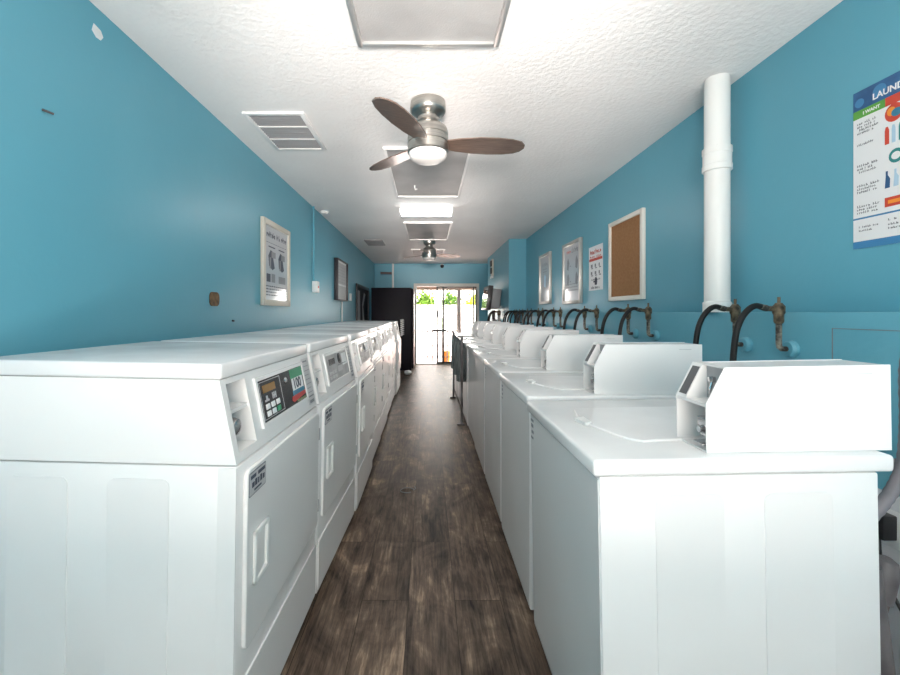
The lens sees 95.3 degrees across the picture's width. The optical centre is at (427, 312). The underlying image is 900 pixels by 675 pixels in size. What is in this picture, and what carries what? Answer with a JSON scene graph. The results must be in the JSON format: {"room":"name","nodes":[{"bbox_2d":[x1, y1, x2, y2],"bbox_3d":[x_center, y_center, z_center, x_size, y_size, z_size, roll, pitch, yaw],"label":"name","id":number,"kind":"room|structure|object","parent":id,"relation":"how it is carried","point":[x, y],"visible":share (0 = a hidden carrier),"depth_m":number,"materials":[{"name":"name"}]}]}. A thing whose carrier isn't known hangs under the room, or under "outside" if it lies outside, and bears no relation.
{"room":"laundry","nodes":[
{"label":"laundry","id":0,"kind":"room"},
{"bbox_2d":[0,0,373,355],"bbox_3d":[-1.365,0.025,4.185,0.150,2.430,11.370,0,0,0],"label":"wall","id":1,"kind":"structure","parent":0,"point":[123,208],"depth_m":1.72,"materials":[{"name":"teal paint"}]},
{"bbox_2d":[92,23,102,39],"bbox_3d":[-1.288,-1.094,1.599,0.002,0.046,0.054,0,0,0],"label":"paper scrap","id":2,"kind":"object","parent":1,"relation":"attached to","point":[97,32],"visible":1,"depth_m":1.60,"materials":[{"name":"white paper"}]},
{"bbox_2d":[209,292,219,305],"bbox_3d":[-1.287,-0.084,2.470,0.006,0.084,0.110,0,0,0],"label":"cover plate","id":3,"kind":"object","parent":1,"relation":"attached to","point":[214,298],"visible":1,"depth_m":2.47,"materials":[{"name":"brown wood"}]},
{"bbox_2d":[260,216,289,305],"bbox_3d":[-1.274,-0.403,3.455,0.029,0.685,0.610,0,0,0],"label":"framed poster","id":4,"kind":"object","parent":1,"relation":"attached to","point":[274,239],"visible":1,"depth_m":3.39,"materials":[{"name":"beige paper"}]},
{"bbox_2d":[266,231,285,296],"bbox_3d":[-1.273,-0.398,3.455,0.001,0.514,0.460,0,0,0],"label":"print","id":5,"kind":"object","parent":4,"relation":"attached to","point":[275,242],"depth_m":3.42,"materials":[{"name":"grey paper"}]},
{"bbox_2d":[312,206,318,292],"bbox_3d":[-1.256,-0.709,4.600,0.067,0.958,0.100,0,0,0],"label":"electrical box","id":6,"kind":"object","parent":1,"relation":"attached to","point":[315,284],"visible":1,"depth_m":4.56,"materials":[{"name":"white plastic"}]},
{"bbox_2d":[334,258,347,300],"bbox_3d":[-1.260,-0.470,5.970,0.059,0.580,0.700,0,0,0],"label":"notice board","id":7,"kind":"object","parent":1,"relation":"attached to","point":[340,267],"visible":1,"depth_m":5.89,"materials":[{"name":"grey"}]},
{"bbox_2d":[338,260,345,296],"bbox_3d":[-1.256,-0.492,5.989,0.001,0.497,0.650,0,0,0],"label":"print","id":8,"kind":"object","parent":7,"relation":"attached to","point":[341,264],"depth_m":5.96,"materials":[{"name":"white paper"}]},
{"bbox_2d":[341,302,342,321],"bbox_3d":[-1.276,0.040,6.080,0.024,0.420,0.023,0,0,0],"label":"conduit","id":9,"kind":"object","parent":1,"relation":"attached to","point":[341,302],"visible":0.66,"depth_m":6.07,"materials":[{"name":"white plastic"}]},
{"bbox_2d":[356,283,368,319],"bbox_3d":[-1.274,-0.070,8.025,0.029,0.920,1.450,0,0,0],"label":"doorway","id":10,"kind":"object","parent":1,"relation":"attached to","point":[362,292],"visible":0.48,"depth_m":7.97,"materials":[{"name":"grey"}]},
{"bbox_2d":[358,290,366,319],"bbox_3d":[-1.273,-0.070,8.015,0.001,0.700,1.150,0,0,0],"label":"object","id":11,"kind":"structure","parent":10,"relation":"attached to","point":[362,294],"depth_m":7.97,"materials":[{"name":"grey"}]},
{"bbox_2d":[280,365,551,674],"bbox_3d":[0.150,1.290,4.185,3.200,0.100,11.610,0,0,0],"label":"floor","id":12,"kind":"structure","parent":0,"point":[425,580],"depth_m":1.95,"materials":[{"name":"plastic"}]},
{"bbox_2d":[0,341,319,674],"bbox_3d":[-0.826,0.681,1.399,0.734,1.111,0.694,1,0,1],"label":"dryer","id":13,"kind":"object","parent":12,"relation":"on","point":[159,501],"visible":1,"depth_m":1.05,"materials":[{"name":"white metal"}]},
{"bbox_2d":[162,333,357,593],"bbox_3d":[-0.796,0.681,2.113,0.734,1.111,0.694,1,0,3],"label":"dryer","id":14,"kind":"object","parent":12,"relation":"on","point":[329,357],"visible":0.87,"depth_m":1.98,"materials":[{"name":"white metal"}]},
{"bbox_2d":[245,329,374,510],"bbox_3d":[-0.772,0.681,2.829,0.734,1.111,0.694,1,0,0],"label":"dryer","id":15,"kind":"object","parent":12,"relation":"on","point":[358,342],"visible":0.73,"depth_m":2.70,"materials":[{"name":"white metal"}]},
{"bbox_2d":[282,326,382,459],"bbox_3d":[-0.790,0.681,3.544,0.734,1.111,0.694,1,0,0],"label":"dryer","id":16,"kind":"object","parent":12,"relation":"on","point":[372,335],"visible":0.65,"depth_m":3.54,"materials":[{"name":"white metal"}]},
{"bbox_2d":[308,324,388,433],"bbox_3d":[-0.798,0.681,4.259,0.734,1.111,0.694,1,0,0],"label":"dryer","id":17,"kind":"object","parent":12,"relation":"on","point":[380,328],"visible":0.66,"depth_m":4.23,"materials":[{"name":"white metal"}]},
{"bbox_2d":[326,322,392,414],"bbox_3d":[-0.815,0.681,4.974,0.734,1.111,0.694,1,0,0],"label":"dryer","id":18,"kind":"object","parent":12,"relation":"on","point":[386,325],"visible":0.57,"depth_m":5.01,"materials":[{"name":"white metal"}]},
{"bbox_2d":[344,321,396,399],"bbox_3d":[-0.826,0.681,5.689,0.734,1.111,0.694,1,0,0],"label":"dryer","id":19,"kind":"object","parent":12,"relation":"on","point":[391,330],"visible":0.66,"depth_m":5.72,"materials":[{"name":"white metal"}]},
{"bbox_2d":[356,320,400,396],"bbox_3d":[-0.801,0.681,6.404,0.734,1.111,0.694,1,0,0],"label":"dryer","id":20,"kind":"object","parent":12,"relation":"on","point":[395,323],"visible":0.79,"depth_m":6.17,"materials":[{"name":"white metal"}]},
{"bbox_2d":[400,319,403,335],"bbox_3d":[-0.430,0.243,6.808,0.070,0.279,0.114,0,0,0],"label":"coiled cord","id":21,"kind":"object","parent":20,"relation":"hanging from","point":[401,320],"visible":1,"depth_m":6.81,"materials":[{"name":"white plastic"}]},
{"bbox_2d":[371,288,414,370],"bbox_3d":[-0.728,0.360,8.830,0.875,1.760,0.860,0,0,0],"label":"vending machine","id":22,"kind":"object","parent":12,"relation":"on","point":[387,304],"visible":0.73,"depth_m":8.40,"materials":[{"name":"black metal"}]},
{"bbox_2d":[450,330,473,425],"bbox_3d":[0.412,0.743,5.236,0.180,0.994,1.529,0,0,0],"label":"rail","id":23,"kind":"object","parent":12,"relation":"on","point":[460,335],"visible":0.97,"depth_m":4.51,"materials":[{"name":"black metal"}]},
{"bbox_2d":[451,335,456,368],"bbox_3d":[0.369,0.516,5.699,0.103,0.504,0.134,0,0,0],"label":"cloth","id":24,"kind":"object","parent":23,"relation":"hanging from","point":[454,337],"visible":0.62,"depth_m":5.66,"materials":[{"name":"grey fabric"}]},
{"bbox_2d":[453,338,459,374],"bbox_3d":[0.369,0.516,5.119,0.103,0.504,0.134,0,0,0],"label":"cloth","id":25,"kind":"object","parent":23,"relation":"hanging from","point":[457,340],"visible":0.57,"depth_m":5.08,"materials":[{"name":"grey fabric"}]},
{"bbox_2d":[456,340,465,381],"bbox_3d":[0.369,0.516,4.619,0.103,0.504,0.134,0,0,0],"label":"cloth","id":26,"kind":"object","parent":23,"relation":"hanging from","point":[458,371],"visible":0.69,"depth_m":4.58,"materials":[{"name":"grey fabric"}]},
{"bbox_2d":[452,321,500,387],"bbox_3d":[0.777,0.685,6.713,0.734,1.110,0.653,0,0,0],"label":"washer","id":27,"kind":"object","parent":12,"relation":"on","point":[476,323],"visible":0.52,"depth_m":6.42,"materials":[{"name":"white metal"}]},
{"bbox_2d":[455,322,509,398],"bbox_3d":[0.778,0.685,6.048,0.734,1.110,0.653,0,0,0],"label":"washer","id":28,"kind":"object","parent":12,"relation":"on","point":[481,325],"visible":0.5,"depth_m":5.75,"materials":[{"name":"white metal"}]},
{"bbox_2d":[458,323,519,404],"bbox_3d":[0.779,0.685,5.383,0.734,1.110,0.653,0,0,0],"label":"washer","id":29,"kind":"object","parent":12,"relation":"on","point":[488,328],"visible":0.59,"depth_m":5.09,"materials":[{"name":"white metal"}]},
{"bbox_2d":[463,325,533,424],"bbox_3d":[0.777,0.685,4.718,0.734,1.110,0.653,0,0,0],"label":"washer","id":30,"kind":"object","parent":12,"relation":"on","point":[498,331],"visible":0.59,"depth_m":4.45,"materials":[{"name":"white metal"}]},
{"bbox_2d":[467,327,552,439],"bbox_3d":[0.783,0.685,4.053,0.734,1.110,0.653,0,0,0],"label":"washer","id":31,"kind":"object","parent":12,"relation":"on","point":[510,336],"visible":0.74,"depth_m":3.88,"materials":[{"name":"white metal"}]},
{"bbox_2d":[473,330,578,473],"bbox_3d":[0.775,0.685,3.393,0.734,1.110,0.653,0,0,0],"label":"washer","id":32,"kind":"object","parent":12,"relation":"on","point":[529,343],"visible":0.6,"depth_m":3.16,"materials":[{"name":"white metal"}]},
{"bbox_2d":[483,334,622,521],"bbox_3d":[0.773,0.685,2.692,0.734,1.110,0.653,0,0,0],"label":"washer","id":33,"kind":"object","parent":12,"relation":"on","point":[560,353],"visible":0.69,"depth_m":2.47,"materials":[{"name":"white metal"}]},
{"bbox_2d":[499,342,701,609],"bbox_3d":[0.768,0.685,1.990,0.734,1.110,0.653,0,0,0],"label":"washer","id":34,"kind":"object","parent":12,"relation":"on","point":[611,370],"visible":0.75,"depth_m":1.70,"materials":[{"name":"white metal"}]},
{"bbox_2d":[527,359,893,674],"bbox_3d":[0.759,0.686,1.282,0.734,1.110,0.653,-1,0,0],"label":"washer","id":35,"kind":"object","parent":12,"relation":"on","point":[728,525],"visible":1,"depth_m":0.96,"materials":[{"name":"white metal"}]},
{"bbox_2d":[878,358,899,520],"bbox_3d":[1.224,0.515,1.091,0.287,1.050,0.050,0,0,16],"label":"hose","id":36,"kind":"object","parent":35,"relation":"attached to","point":[890,492],"visible":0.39,"depth_m":1.09,"materials":[{"name":"grey plastic"}]},
{"bbox_2d":[879,565,895,674],"bbox_3d":[1.240,0.964,1.120,0.102,0.554,0.042,0,0,0],"label":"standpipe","id":37,"kind":"object","parent":12,"relation":"on","point":[887,658],"visible":0.34,"depth_m":1.10,"materials":[{"name":"grey plastic"}]},
{"bbox_2d":[879,555,899,612],"bbox_3d":[1.309,0.976,1.190,0.116,0.541,0.067,0,0,0],"label":"pipe","id":38,"kind":"object","parent":12,"relation":"on","point":[891,569],"visible":0.22,"depth_m":1.16,"materials":[{"name":"grey"}]},
{"bbox_2d":[374,264,487,320],"bbox_3d":[0.145,0.025,9.930,3.170,2.430,0.120,0,0,0],"label":"wall","id":39,"kind":"structure","parent":0,"point":[405,275],"depth_m":9.87,"materials":[{"name":"teal paint"}]},
{"bbox_2d":[380,272,391,274],"bbox_3d":[-1.005,-0.950,9.838,0.270,0.080,0.059,0,0,0],"label":"wall bracket","id":40,"kind":"object","parent":39,"relation":"attached to","point":[381,273],"visible":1,"depth_m":9.81,"materials":[{"name":"grey metal"}]},
{"bbox_2d":[392,263,393,287],"bbox_3d":[-0.840,-0.858,9.835,0.048,0.660,0.048,0,0,0],"label":"pipe","id":41,"kind":"object","parent":39,"relation":"attached to","point":[392,263],"visible":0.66,"depth_m":9.81,"materials":[{"name":"white plastic"}]},
{"bbox_2d":[417,287,474,289],"bbox_3d":[0.400,-0.755,10.305,4.000,0.330,0.630,0,0,0],"label":"trim","id":42,"kind":"structure","parent":39,"relation":"attached to","point":[418,288],"depth_m":10.55,"materials":[{"name":"brown wood"}]},
{"bbox_2d":[414,283,478,364],"bbox_3d":[0.443,0.265,9.918,1.575,1.950,0.125,0,0,0],"label":"door","id":43,"kind":"structure","parent":39,"relation":"in","point":[437,285],"depth_m":9.87,"materials":[{"name":"white"}]},
{"bbox_2d":[89,0,842,263],"bbox_3d":[0.150,-1.250,4.185,3.200,0.120,11.610,0,0,0],"label":"ceiling","id":44,"kind":"structure","parent":0,"point":[586,86],"depth_m":2.14,"materials":[{"name":"paint"}]},
{"bbox_2d":[242,112,325,150],"bbox_3d":[-0.917,-1.183,2.695,0.365,0.014,0.550,0,0,0],"label":"ceiling vent","id":45,"kind":"object","parent":44,"relation":"in","point":[285,131],"visible":1,"depth_m":2.65,"materials":[{"name":"white metal"}]},
{"bbox_2d":[320,210,328,214],"bbox_3d":[-1.215,-1.173,4.800,0.100,0.034,0.100,0,0,0],"label":"smoke detector","id":46,"kind":"object","parent":44,"relation":"attached to","point":[324,212],"visible":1,"depth_m":4.77,"materials":[{"name":"white plastic"}]},
{"bbox_2d":[364,240,384,245],"bbox_3d":[-0.892,-1.183,6.905,0.295,0.014,0.530,0,0,0],"label":"ceiling vent","id":47,"kind":"object","parent":44,"relation":"in","point":[369,242],"visible":1,"depth_m":6.88,"materials":[{"name":"grey plastic"}]},
{"bbox_2d":[399,207,452,216],"bbox_3d":[-0.020,-1.159,4.720,0.602,0.061,0.240,0,0,0],"label":"ceiling light","id":48,"kind":"object","parent":44,"relation":"attached to","point":[404,211],"visible":1,"depth_m":4.62,"materials":[{"name":"white plastic"}]},
{"bbox_2d":[383,146,470,197],"bbox_3d":[-0.003,-1.165,3.540,0.643,0.050,1.228,0,0,0],"label":"ceiling panel","id":49,"kind":"object","parent":44,"relation":"attached to","point":[410,179],"visible":0.77,"depth_m":3.54,"materials":[{"name":"white plastic"}]},
{"bbox_2d":[404,222,451,239],"bbox_3d":[0.000,-1.179,5.960,0.638,0.022,1.248,0,0,0],"label":"ceiling panel","id":50,"kind":"object","parent":44,"relation":"attached to","point":[414,230],"visible":1,"depth_m":5.86,"materials":[{"name":"white plastic"}]},
{"bbox_2d":[411,249,444,255],"bbox_3d":[0.000,-1.179,8.035,0.628,0.022,0.878,0,0,0],"label":"ceiling panel","id":51,"kind":"object","parent":44,"relation":"attached to","point":[415,252],"visible":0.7,"depth_m":7.92,"materials":[{"name":"white plastic"}]},
{"bbox_2d":[346,0,510,46],"bbox_3d":[0.001,-1.179,1.170,0.620,0.022,1.268,0,0,0],"label":"ceiling panel","id":52,"kind":"object","parent":44,"relation":"attached to","point":[375,23],"visible":1,"depth_m":1.67,"materials":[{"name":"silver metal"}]},
{"bbox_2d":[405,240,459,260],"bbox_3d":[0.062,-1.019,6.593,0.958,0.341,0.916,0,0,0],"label":"ceiling fan","id":53,"kind":"object","parent":44,"relation":"hanging from","point":[429,252],"visible":0.99,"depth_m":6.61,"materials":[{"name":"silver metal"}]},
{"bbox_2d":[369,93,524,170],"bbox_3d":[0.083,-1.019,2.268,0.933,0.341,0.935,0,0,0],"label":"ceiling fan","id":54,"kind":"object","parent":44,"relation":"hanging from","point":[429,144],"visible":1,"depth_m":2.24,"materials":[{"name":"silver metal"}]},
{"bbox_2d":[488,239,525,322],"bbox_3d":[1.440,0.025,7.745,0.280,2.430,2.310,0,0,0],"label":"wall pier","id":55,"kind":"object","parent":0,"point":[510,258],"visible":0.43,"depth_m":6.59,"materials":[{"name":"teal paint"}]},
{"bbox_2d":[481,285,501,309],"bbox_3d":[1.155,-0.267,7.450,0.289,0.435,0.660,0,0,0],"label":"television","id":56,"kind":"object","parent":55,"relation":"attached to","point":[491,296],"visible":1,"depth_m":7.18,"materials":[{"name":"grey plastic"}]},
{"bbox_2d":[490,259,493,278],"bbox_3d":[1.272,-0.880,8.200,0.054,0.380,0.180,0,0,0],"label":"emergency light","id":57,"kind":"object","parent":55,"relation":"attached to","point":[492,260],"visible":1,"depth_m":8.12,"materials":[{"name":"beige plastic"}]},
{"bbox_2d":[492,310,496,320],"bbox_3d":[1.254,0.050,7.750,0.089,0.200,0.120,0,0,0],"label":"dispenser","id":58,"kind":"object","parent":55,"relation":"attached to","point":[493,313],"visible":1,"depth_m":7.72,"materials":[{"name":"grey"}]},
{"bbox_2d":[518,312,899,488],"bbox_3d":[1.510,0.619,2.545,0.140,1.243,8.090,0,0,0],"label":"wall","id":59,"kind":"structure","parent":0,"point":[812,331],"depth_m":1.64,"materials":[{"name":"teal paint"}]},
{"bbox_2d":[529,308,535,325],"bbox_3d":[1.391,0.057,5.500,0.099,0.239,0.068,0,0,0],"label":"water valve","id":60,"kind":"object","parent":59,"relation":"attached to","point":[534,322],"visible":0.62,"depth_m":5.49,"materials":[{"name":"teal paint"}]},
{"bbox_2d":[517,310,527,322],"bbox_3d":[1.263,0.211,5.494,0.163,0.502,0.027,0,0,-6],"label":"hose","id":61,"kind":"object","parent":60,"relation":"attached to","point":[521,312],"visible":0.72,"depth_m":5.48,"materials":[{"name":"black rubber"}]},
{"bbox_2d":[539,308,547,326],"bbox_3d":[1.391,0.057,4.950,0.099,0.239,0.068,0,0,0],"label":"water valve","id":62,"kind":"object","parent":59,"relation":"attached to","point":[542,315],"visible":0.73,"depth_m":4.94,"materials":[{"name":"teal paint"}]},
{"bbox_2d":[527,310,538,324],"bbox_3d":[1.263,0.211,4.944,0.163,0.502,0.027,0,0,-6],"label":"hose","id":63,"kind":"object","parent":62,"relation":"attached to","point":[530,314],"visible":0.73,"depth_m":4.93,"materials":[{"name":"black rubber"}]},
{"bbox_2d":[551,307,559,328],"bbox_3d":[1.391,0.057,4.520,0.099,0.239,0.068,0,0,0],"label":"water valve","id":64,"kind":"object","parent":59,"relation":"attached to","point":[557,325],"visible":0.82,"depth_m":4.51,"materials":[{"name":"teal paint"}]},
{"bbox_2d":[536,309,548,326],"bbox_3d":[1.263,0.211,4.514,0.163,0.502,0.027,0,0,-6],"label":"hose","id":65,"kind":"object","parent":64,"relation":"attached to","point":[546,310],"visible":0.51,"depth_m":4.50,"materials":[{"name":"black rubber"}]},
{"bbox_2d":[557,307,566,329],"bbox_3d":[1.391,0.057,4.290,0.099,0.239,0.068,0,0,0],"label":"water valve","id":66,"kind":"object","parent":59,"relation":"attached to","point":[560,311],"visible":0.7,"depth_m":4.28,"materials":[{"name":"teal paint"}]},
{"bbox_2d":[542,309,556,326],"bbox_3d":[1.263,0.211,4.284,0.163,0.502,0.027,0,0,-6],"label":"hose","id":67,"kind":"object","parent":66,"relation":"attached to","point":[550,310],"visible":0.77,"depth_m":4.27,"materials":[{"name":"black rubber"}]},
{"bbox_2d":[580,306,591,332],"bbox_3d":[1.391,0.057,3.630,0.099,0.239,0.068,0,0,0],"label":"water valve","id":68,"kind":"object","parent":59,"relation":"attached to","point":[589,328],"visible":0.81,"depth_m":3.62,"materials":[{"name":"teal paint"}]},
{"bbox_2d":[563,308,579,329],"bbox_3d":[1.263,0.211,3.624,0.163,0.502,0.027,0,0,-6],"label":"hose","id":69,"kind":"object","parent":68,"relation":"attached to","point":[574,309],"visible":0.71,"depth_m":3.61,"materials":[{"name":"black rubber"}]},
{"bbox_2d":[592,305,604,332],"bbox_3d":[1.391,0.057,3.370,0.099,0.239,0.068,0,0,0],"label":"water valve","id":70,"kind":"object","parent":59,"relation":"attached to","point":[596,310],"visible":0.81,"depth_m":3.36,"materials":[{"name":"teal paint"}]},
{"bbox_2d":[573,308,591,329],"bbox_3d":[1.263,0.211,3.364,0.163,0.502,0.027,0,0,-6],"label":"hose","id":71,"kind":"object","parent":70,"relation":"attached to","point":[584,309],"visible":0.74,"depth_m":3.35,"materials":[{"name":"black rubber"}]},
{"bbox_2d":[622,304,637,337],"bbox_3d":[1.391,0.057,2.840,0.099,0.239,0.068,0,0,0],"label":"water valve","id":72,"kind":"object","parent":59,"relation":"attached to","point":[634,332],"visible":0.89,"depth_m":2.83,"materials":[{"name":"teal paint"}]},
{"bbox_2d":[600,307,622,333],"bbox_3d":[1.263,0.211,2.834,0.163,0.502,0.027,0,0,-6],"label":"hose","id":73,"kind":"object","parent":72,"relation":"attached to","point":[611,310],"visible":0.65,"depth_m":2.82,"materials":[{"name":"black rubber"}]},
{"bbox_2d":[642,303,659,340],"bbox_3d":[1.391,0.057,2.580,0.099,0.239,0.068,0,0,0],"label":"water valve","id":74,"kind":"object","parent":59,"relation":"attached to","point":[655,335],"visible":1,"depth_m":2.57,"materials":[{"name":"teal paint"}]},
{"bbox_2d":[618,307,641,334],"bbox_3d":[1.263,0.211,2.574,0.163,0.502,0.027,0,0,-6],"label":"hose","id":75,"kind":"object","parent":74,"relation":"attached to","point":[629,310],"visible":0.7,"depth_m":2.56,"materials":[{"name":"black rubber"}]},
{"bbox_2d":[702,73,732,311],"bbox_3d":[1.470,-0.597,2.085,0.130,1.185,0.130,0,0,-18],"label":"drain pipe","id":76,"kind":"object","parent":59,"relation":"on","point":[717,164],"visible":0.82,"depth_m":2.04,"materials":[{"name":"white plastic"}]},
{"bbox_2d":[702,301,731,311],"bbox_3d":[1.470,-0.031,2.085,0.124,0.054,0.124,0,0,0],"label":"socket","id":77,"kind":"object","parent":76,"relation":"attached to","point":[705,304],"depth_m":2.04,"materials":[{"name":"white plastic"}]},
{"bbox_2d":[727,299,752,351],"bbox_3d":[1.391,0.057,1.850,0.099,0.239,0.068,0,0,0],"label":"water valve","id":78,"kind":"object","parent":59,"relation":"attached to","point":[745,344],"visible":0.86,"depth_m":1.84,"materials":[{"name":"teal paint"}]},
{"bbox_2d":[693,304,726,343],"bbox_3d":[1.263,0.211,1.844,0.163,0.502,0.027,0,0,-6],"label":"hose","id":79,"kind":"object","parent":78,"relation":"attached to","point":[710,308],"visible":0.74,"depth_m":1.83,"materials":[{"name":"black rubber"}]},
{"bbox_2d":[769,297,799,357],"bbox_3d":[1.391,0.057,1.620,0.099,0.239,0.068,0,0,0],"label":"water valve","id":80,"kind":"object","parent":59,"relation":"attached to","point":[790,348],"visible":1,"depth_m":1.61,"materials":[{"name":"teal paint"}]},
{"bbox_2d":[729,303,769,360],"bbox_3d":[1.263,0.211,1.614,0.163,0.502,0.027,0,0,-6],"label":"hose","id":81,"kind":"object","parent":80,"relation":"attached to","point":[736,331],"visible":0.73,"depth_m":1.60,"materials":[{"name":"black rubber"}]},
{"bbox_2d":[832,328,898,358],"bbox_3d":[1.440,0.172,1.325,0.002,0.236,0.271,0,0,0],"label":"trim","id":82,"kind":"structure","parent":59,"relation":"attached to","point":[832,328],"depth_m":1.42,"materials":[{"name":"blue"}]},
{"bbox_2d":[878,488,899,674],"bbox_3d":[1.438,0.900,2.545,0.004,0.680,8.090,0,0,0],"label":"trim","id":83,"kind":"structure","parent":59,"relation":"attached to","point":[894,613],"depth_m":1.26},
{"bbox_2d":[878,509,899,610],"bbox_3d":[1.408,0.748,1.246,0.055,0.280,0.119,0,0,0],"label":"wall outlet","id":84,"kind":"object","parent":59,"relation":"attached to","point":[889,524],"visible":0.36,"depth_m":1.25,"materials":[{"name":"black plastic"}]},
{"bbox_2d":[526,0,899,312],"bbox_3d":[1.655,0.025,4.185,0.150,2.430,11.370,0,0,0],"label":"wall","id":85,"kind":"structure","parent":0,"point":[792,112],"depth_m":1.87,"materials":[{"name":"teal paint"}]},
{"bbox_2d":[539,251,551,303],"bbox_3d":[1.562,-0.455,5.470,0.034,0.670,0.500,0,0,0],"label":"framed poster","id":86,"kind":"object","parent":85,"relation":"attached to","point":[545,260],"visible":1,"depth_m":5.44,"materials":[{"name":"silver metal"}]},
{"bbox_2d":[543,263,546,287],"bbox_3d":[1.560,-0.505,5.473,0.001,0.340,0.224,0,0,0],"label":"print","id":87,"kind":"object","parent":86,"relation":"attached to","point":[544,264],"depth_m":5.47,"materials":[{"name":"grey"}]},
{"bbox_2d":[562,237,582,303],"bbox_3d":[1.562,-0.438,4.455,0.034,0.675,0.550,0,0,0],"label":"framed poster","id":88,"kind":"object","parent":85,"relation":"attached to","point":[572,252],"visible":1,"depth_m":4.41,"materials":[{"name":"white paper"}]},
{"bbox_2d":[567,246,577,290],"bbox_3d":[1.560,-0.477,4.430,0.001,0.467,0.430,0,0,0],"label":"print","id":89,"kind":"object","parent":88,"relation":"attached to","point":[572,251],"depth_m":4.43,"materials":[{"name":"grey paper"}]},
{"bbox_2d":[589,243,602,290],"bbox_3d":[1.578,-0.425,3.860,0.002,0.420,0.320,0,0,0],"label":"paper sign","id":90,"kind":"object","parent":85,"relation":"attached to","point":[595,252],"visible":1,"depth_m":3.84,"materials":[{"name":"white paper"}]},
{"bbox_2d":[608,208,645,300],"bbox_3d":[1.565,-0.432,3.250,0.029,0.665,0.560,0,0,0],"label":"cork board","id":91,"kind":"object","parent":85,"relation":"attached to","point":[627,234],"visible":1,"depth_m":3.20,"materials":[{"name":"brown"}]},
{"bbox_2d":[853,71,899,249],"bbox_3d":[1.577,-0.522,1.305,0.003,0.575,0.430,0,0,0],"label":"poster","id":92,"kind":"object","parent":85,"relation":"attached to","point":[876,108],"visible":1,"depth_m":1.44,"materials":[{"name":"white paper"}]},
{"bbox_3d":[1.391,0.056,5.150,0.099,0.239,0.068,0,0,0],"label":"water valve","id":93,"kind":"object","parent":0,"visible":0},
{"bbox_2d":[523,310,532,324],"bbox_3d":[1.263,0.211,5.144,0.163,0.502,0.027,0,0,-6],"label":"hose","id":94,"kind":"object","parent":93,"relation":"attached to","point":[529,310],"visible":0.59,"depth_m":5.13,"materials":[{"name":"black rubber"}]},
{"label":"outside","id":95,"kind":"structure","parent":0,"visible":0},
{"bbox_2d":[417,332,451,362],"bbox_3d":[0.000,1.315,19.995,28.000,0.090,20.010,0,0,0],"label":"ground","id":96,"kind":"structure","parent":95,"point":[420,344],"depth_m":13.52,"materials":[{"name":"white concrete"}]},
{"bbox_2d":[417,290,435,334],"bbox_3d":[-0.112,0.148,16.919,1.522,2.259,0.996,0,0,0],"label":"shrub","id":97,"kind":"object","parent":96,"relation":"on","point":[424,299],"visible":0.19,"depth_m":16.74,"materials":[{"name":"green plant"}]},
{"bbox_2d":[417,329,461,361],"bbox_3d":[0.250,0.840,10.236,1.190,0.860,0.061,0,0,0],"label":"picket fence","id":98,"kind":"object","parent":96,"relation":"on","point":[432,330],"visible":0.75,"depth_m":10.24,"materials":[{"name":"white wood"}]},
{"bbox_2d":[417,303,474,343],"bbox_3d":[0.250,0.440,15.915,14.700,1.660,0.130,0,0,0],"label":"picket fence","id":99,"kind":"object","parent":96,"relation":"on","point":[468,309],"visible":0.05,"depth_m":15.88,"materials":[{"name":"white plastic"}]},
{"bbox_2d":[444,351,450,361],"bbox_3d":[0.470,1.120,10.420,0.208,0.300,0.208,0,0,0],"label":"bucket","id":100,"kind":"object","parent":96,"relation":"on","point":[445,352],"visible":0.46,"depth_m":10.34,"materials":[{"name":"orange plastic"}]},
{"bbox_2d":[440,290,463,334],"bbox_3d":[1.048,0.114,18.116,1.289,2.326,0.979,0,0,0],"label":"shrub","id":101,"kind":"object","parent":96,"relation":"on","point":[449,300],"visible":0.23,"depth_m":17.95,"materials":[{"name":"green plant"}]},
{"bbox_2d":[457,290,460,332],"bbox_3d":[0.800,0.340,10.585,0.100,1.860,0.090,0,0,0],"label":"patio post","id":102,"kind":"object","parent":96,"relation":"on","point":[458,291],"visible":0.64,"depth_m":10.54,"materials":[{"name":"grey"}]},
{"bbox_2d":[461,290,474,324],"bbox_3d":[2.145,-0.023,19.365,1.488,2.600,1.075,0,0,0],"label":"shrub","id":103,"kind":"object","parent":96,"relation":"on","point":[470,292],"visible":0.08,"depth_m":19.38,"materials":[{"name":"green plant"}]},
{"bbox_2d":[463,295,474,332],"bbox_3d":[1.885,0.215,16.892,1.055,2.127,0.903,0,0,0],"label":"shrub","id":104,"kind":"object","parent":96,"relation":"on","point":[468,302],"visible":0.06,"depth_m":16.84,"materials":[{"name":"yellow plant"}]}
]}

